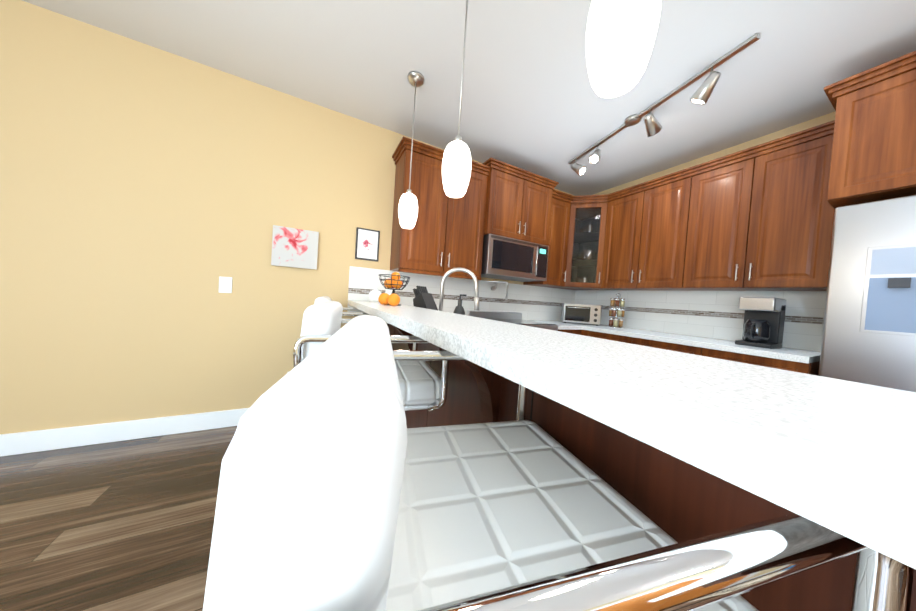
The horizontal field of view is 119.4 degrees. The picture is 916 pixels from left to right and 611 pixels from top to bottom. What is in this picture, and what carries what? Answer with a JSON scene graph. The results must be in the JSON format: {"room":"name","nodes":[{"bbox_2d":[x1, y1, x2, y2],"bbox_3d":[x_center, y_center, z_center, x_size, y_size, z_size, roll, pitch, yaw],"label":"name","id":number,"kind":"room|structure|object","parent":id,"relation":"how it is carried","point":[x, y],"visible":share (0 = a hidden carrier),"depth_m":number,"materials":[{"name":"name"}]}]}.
{"room":"kitchen","nodes":[
{"label":"kitchen","id":0,"kind":"room"},
{"bbox_2d":[0,426,236,610],"bbox_3d":[-0.134,1.113,0.400,7.050,0.060,4.700,3,2,-28],"label":"floor","id":1,"kind":"structure","parent":0,"point":[126,525],"depth_m":1.19,"materials":[{"name":"brown wood"}]},
{"bbox_2d":[314,296,388,328],"bbox_3d":[-0.758,0.476,1.853,0.474,1.055,0.551,3,2,-24],"label":"bar stool","id":2,"kind":"object","parent":1,"relation":"on","point":[322,299],"visible":0.04,"depth_m":1.62,"materials":[{"name":"white leather"}]},
{"bbox_2d":[293,301,448,410],"bbox_3d":[-0.333,0.525,1.027,0.474,1.055,0.551,3,2,-20],"label":"bar stool","id":3,"kind":"object","parent":1,"relation":"on","point":[423,384],"visible":0.17,"depth_m":0.85,"materials":[{"name":"white leather"}]},
{"bbox_2d":[203,315,913,610],"bbox_3d":[0.022,0.564,0.378,0.474,1.055,0.551,3,1,-16],"label":"bar stool","id":4,"kind":"object","parent":1,"relation":"on","point":[342,487],"visible":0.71,"depth_m":0.14,"materials":[{"name":"white leather"}]},
{"bbox_2d":[348,300,915,610],"bbox_3d":[0.036,0.555,1.402,0.920,1.025,2.817,3,2,-28],"label":"peninsula bar","id":5,"kind":"object","parent":1,"relation":"on","point":[678,447],"visible":0.56,"depth_m":0.30,"materials":[{"name":"granite"},{"name":"wood"},{"name":"stainless steel"}]},
{"bbox_2d":[368,288,381,301],"bbox_3d":[-0.710,-0.092,2.312,0.124,0.122,0.124,3,2,-28],"label":"canister","id":6,"kind":"object","parent":5,"relation":"on","point":[373,295],"visible":0.94,"depth_m":2.26,"materials":[{"name":"white ceramic"}]},
{"bbox_2d":[378,293,399,305],"bbox_3d":[-0.443,-0.039,1.720,0.169,0.080,0.080,5,2,35],"label":"oranges","id":7,"kind":"object","parent":5,"relation":"on","point":[390,299],"visible":0.98,"depth_m":1.68,"materials":[{"name":"orange food"}]},
{"bbox_2d":[379,272,409,305],"bbox_3d":[-0.446,-0.118,1.861,0.216,0.231,0.216,3,2,-28],"label":"fruit basket","id":8,"kind":"object","parent":5,"relation":"on","point":[395,282],"visible":0.94,"depth_m":1.82,"materials":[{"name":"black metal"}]},
{"bbox_2d":[413,286,437,309],"bbox_3d":[-0.243,0.002,1.979,0.189,0.291,0.110,5,2,37],"label":"knife block","id":9,"kind":"object","parent":5,"relation":"on","point":[423,298],"visible":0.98,"depth_m":1.96,"materials":[{"name":"black plastic"}]},
{"bbox_2d":[439,267,479,310],"bbox_3d":[-0.007,-0.035,1.686,0.219,0.411,0.221,3,2,-28],"label":"faucet","id":10,"kind":"object","parent":5,"relation":"on","point":[476,288],"visible":0.75,"depth_m":1.67,"materials":[{"name":"silver metal"}]},
{"bbox_2d":[453,294,466,314],"bbox_3d":[0.006,0.057,1.465,0.063,0.239,0.065,3,2,-28],"label":"soap dispenser","id":11,"kind":"object","parent":5,"relation":"on","point":[459,308],"visible":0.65,"depth_m":1.45,"materials":[{"name":"black plastic"}]},
{"bbox_2d":[0,0,574,433],"bbox_3d":[-1.240,-0.361,2.333,6.780,2.640,0.100,3,2,-28],"label":"wall","id":12,"kind":"structure","parent":0,"point":[149,195],"depth_m":1.82,"materials":[{"name":"yellow paint"}]},
{"bbox_2d":[0,408,248,456],"bbox_3d":[-2.499,0.832,1.671,3.788,0.130,0.016,3,2,-28],"label":"baseboard","id":13,"kind":"structure","parent":12,"relation":"attached to","point":[39,440],"depth_m":1.76,"materials":[{"name":"white"}]},
{"bbox_2d":[219,276,231,292],"bbox_3d":[-1.749,-0.155,2.012,0.076,0.120,0.011,3,2,-28],"label":"dimmer switch plate","id":14,"kind":"object","parent":12,"relation":"attached to","point":[225,284],"visible":1,"depth_m":2.01,"materials":[{"name":"white plastic"}]},
{"bbox_2d":[271,225,318,269],"bbox_3d":[-1.335,-0.471,2.201,0.320,0.315,0.030,3,2,-28],"label":"framed picture","id":15,"kind":"object","parent":12,"relation":"attached to","point":[295,247],"visible":0.93,"depth_m":2.18},
{"bbox_2d":[355,227,379,261],"bbox_3d":[-0.833,-0.561,2.466,0.205,0.285,0.020,3,2,-28],"label":"framed picture","id":16,"kind":"object","parent":12,"relation":"attached to","point":[367,245],"visible":1,"depth_m":2.46,"materials":[{"name":"black"}]},
{"bbox_2d":[390,143,485,278],"bbox_3d":[-0.180,-0.829,2.622,0.840,1.038,0.328,3,2,-28],"label":"upper cabinet","id":17,"kind":"object","parent":12,"relation":"attached to","point":[446,234],"depth_m":2.45,"materials":[{"name":"brown wood"}]},
{"bbox_2d":[347,266,574,320],"bbox_3d":[0.340,-0.065,3.127,3.019,0.443,0.005,3,2,-28],"label":"tile backsplash","id":18,"kind":"structure","parent":12,"relation":"attached to","point":[534,302],"depth_m":3.02,"materials":[{"name":"white tile"}]},
{"bbox_2d":[488,281,507,299],"bbox_3d":[0.415,-0.169,2.983,0.208,0.199,0.305,3,2,-28],"label":"pot filler","id":19,"kind":"object","parent":18,"relation":"attached to","point":[493,288],"visible":0.98,"depth_m":2.90,"materials":[{"name":"silver metal"}]},
{"bbox_2d":[482,163,553,246],"bbox_3d":[0.589,-1.034,2.989,0.840,0.668,0.378,3,2,-28],"label":"upper cabinet","id":20,"kind":"object","parent":12,"relation":"attached to","point":[519,206],"depth_m":2.80,"materials":[{"name":"brown wood"}]},
{"bbox_2d":[481,234,548,281],"bbox_3d":[0.570,-0.500,2.971,0.810,0.392,0.446,3,2,-28],"label":"microwave","id":21,"kind":"object","parent":20,"relation":"attached to","point":[506,258],"visible":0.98,"depth_m":2.79,"materials":[{"name":"silver metal"}]},
{"bbox_2d":[523,191,573,286],"bbox_3d":[1.129,-0.761,3.296,0.426,1.038,0.370,3,2,-28],"label":"upper cabinet","id":22,"kind":"object","parent":12,"relation":"attached to","point":[558,271],"depth_m":3.19,"materials":[{"name":"brown wood"}]},
{"bbox_2d":[22,0,915,195],"bbox_3d":[0.042,-1.601,0.333,7.050,0.100,4.700,3,2,-28],"label":"ceiling","id":23,"kind":"structure","parent":0,"point":[533,101],"depth_m":1.73,"materials":[{"name":"white paint"}]},
{"bbox_2d":[398,71,424,228],"bbox_3d":[-0.331,-1.087,1.910,0.138,1.052,0.138,3,2,-28],"label":"pendant light","id":24,"kind":"object","parent":23,"relation":"hanging from","point":[408,208],"visible":1,"depth_m":1.88,"materials":[{"name":"white glass"}]},
{"bbox_2d":[442,0,470,197],"bbox_3d":[0.019,-1.048,1.248,0.138,1.052,0.138,3,2,-28],"label":"pendant light","id":25,"kind":"object","parent":23,"relation":"hanging from","point":[456,167],"visible":1,"depth_m":1.21,"materials":[{"name":"white glass"}]},
{"bbox_2d":[586,0,660,97],"bbox_3d":[0.379,-1.008,0.569,0.138,1.052,0.138,3,2,-28],"label":"pendant light","id":26,"kind":"object","parent":23,"relation":"hanging from","point":[620,36],"visible":1,"depth_m":0.54,"materials":[{"name":"white glass"}]},
{"bbox_2d":[568,33,759,175],"bbox_3d":[1.420,-1.401,2.173,0.338,0.212,1.466,3,2,-28],"label":"track light","id":27,"kind":"object","parent":23,"relation":"attached to","point":[700,96],"visible":1,"depth_m":1.91,"materials":[{"name":"silver metal"}]},
{"bbox_2d":[593,111,835,351],"bbox_3d":[2.562,-0.120,2.571,0.370,2.640,3.260,3,2,-28],"label":"wall","id":28,"kind":"structure","parent":0,"point":[823,119],"depth_m":2.44,"materials":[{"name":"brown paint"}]},
{"bbox_2d":[570,195,605,286],"bbox_3d":[1.527,-0.747,3.195,0.289,0.947,0.289,3,2,-28],"label":"upper cabinet","id":29,"kind":"object","parent":28,"relation":"attached to","point":[590,212],"depth_m":3.44,"materials":[{"name":"brown wood"}]},
{"bbox_2d":[594,171,693,290],"bbox_3d":[2.010,-0.693,2.871,0.370,1.038,0.846,3,2,-28],"label":"upper cabinet","id":30,"kind":"object","parent":28,"relation":"attached to","point":[645,230],"depth_m":2.72,"materials":[{"name":"brown wood"}]},
{"bbox_2d":[575,290,826,351],"bbox_3d":[2.186,0.062,2.858,0.006,0.443,2.159,3,2,-28],"label":"tile backsplash","id":31,"kind":"structure","parent":28,"relation":"attached to","point":[714,314],"depth_m":2.53,"materials":[{"name":"white tile"}]},
{"bbox_2d":[682,127,834,290],"bbox_3d":[2.410,-0.650,2.159,0.328,1.038,0.790,3,2,-28],"label":"upper cabinet","id":32,"kind":"object","parent":28,"relation":"attached to","point":[760,217],"depth_m":2.02,"materials":[{"name":"brown wood"}]},
{"bbox_2d":[822,59,915,210],"bbox_3d":[2.717,-0.909,1.320,0.598,0.638,0.950,3,2,-28],"label":"upper cabinet","id":33,"kind":"object","parent":28,"relation":"attached to","point":[871,138],"depth_m":1.48,"materials":[{"name":"brown wood"}]},
{"bbox_3d":[1.376,1.139,1.960,2.180,0.004,3.160,3,2,-28],"label":"floor","id":34,"kind":"structure","parent":0,"visible":0},
{"bbox_2d":[467,315,562,331],"bbox_3d":[0.560,0.619,2.924,0.800,0.890,0.627,3,2,-28],"label":"base cabinet","id":35,"kind":"object","parent":34,"relation":"on","point":[533,323],"depth_m":2.81,"materials":[{"name":"brown wood"}]},
{"bbox_2d":[539,320,574,326],"bbox_3d":[1.075,0.224,3.176,0.390,0.040,0.622,3,2,-28],"label":"countertop","id":36,"kind":"structure","parent":35,"relation":"on","point":[540,321],"depth_m":3.11,"materials":[{"name":"white stone"}]},
{"bbox_2d":[563,327,582,334],"bbox_3d":[1.087,0.668,3.210,0.398,0.846,0.620,3,2,-28],"label":"base cabinet","id":37,"kind":"object","parent":34,"relation":"on","point":[574,330],"depth_m":2.96,"materials":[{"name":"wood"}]},
{"bbox_2d":[583,331,630,343],"bbox_3d":[1.772,0.720,2.928,0.590,0.846,0.520,3,2,-28],"label":"base cabinet","id":38,"kind":"object","parent":34,"relation":"on","point":[597,334],"depth_m":2.75,"materials":[{"name":"brown wood"}]},
{"bbox_2d":[631,339,702,355],"bbox_3d":[2.015,0.747,2.469,0.590,0.846,0.520,3,2,-28],"label":"base cabinet","id":39,"kind":"object","parent":34,"relation":"on","point":[678,347],"depth_m":2.27,"materials":[{"name":"brown wood"}]},
{"bbox_2d":[703,347,819,375],"bbox_3d":[2.258,0.774,2.010,0.590,0.846,0.521,3,2,-28],"label":"base cabinet","id":40,"kind":"object","parent":34,"relation":"on","point":[812,368],"depth_m":1.78,"materials":[{"name":"brown wood"}]},
{"bbox_2d":[547,321,820,362],"bbox_3d":[1.886,0.288,2.725,0.621,0.040,2.182,3,2,-28],"label":"countertop","id":41,"kind":"structure","parent":40,"relation":"on","point":[793,355],"depth_m":2.09,"materials":[{"name":"white stone"}]},
{"bbox_2d":[561,303,601,325],"bbox_3d":[1.544,0.106,3.376,0.420,0.245,0.337,4,1,17],"label":"toaster oven","id":42,"kind":"object","parent":41,"relation":"on","point":[582,313],"visible":1,"depth_m":3.25,"materials":[{"name":"silver metal"}]},
{"bbox_2d":[607,293,625,328],"bbox_3d":[1.808,0.058,3.043,0.170,0.393,0.170,3,2,-28],"label":"spice carousel","id":43,"kind":"object","parent":41,"relation":"on","point":[617,301],"visible":1,"depth_m":2.99,"materials":[{"name":"multicoloured glass"}]},
{"bbox_2d":[735,297,785,348],"bbox_3d":[2.310,0.127,2.050,0.301,0.370,0.190,3,2,-28],"label":"coffee maker","id":44,"kind":"object","parent":41,"relation":"on","point":[764,320],"visible":1,"depth_m":2.00,"materials":[{"name":"black plastic"}]},
{"bbox_2d":[818,195,915,391],"bbox_3d":[2.574,0.346,1.308,0.732,1.775,0.890,3,2,-28],"label":"fridge","id":45,"kind":"object","parent":34,"relation":"on","point":[869,332],"visible":0.38,"depth_m":1.43,"materials":[{"name":"grey metal"}]}
]}

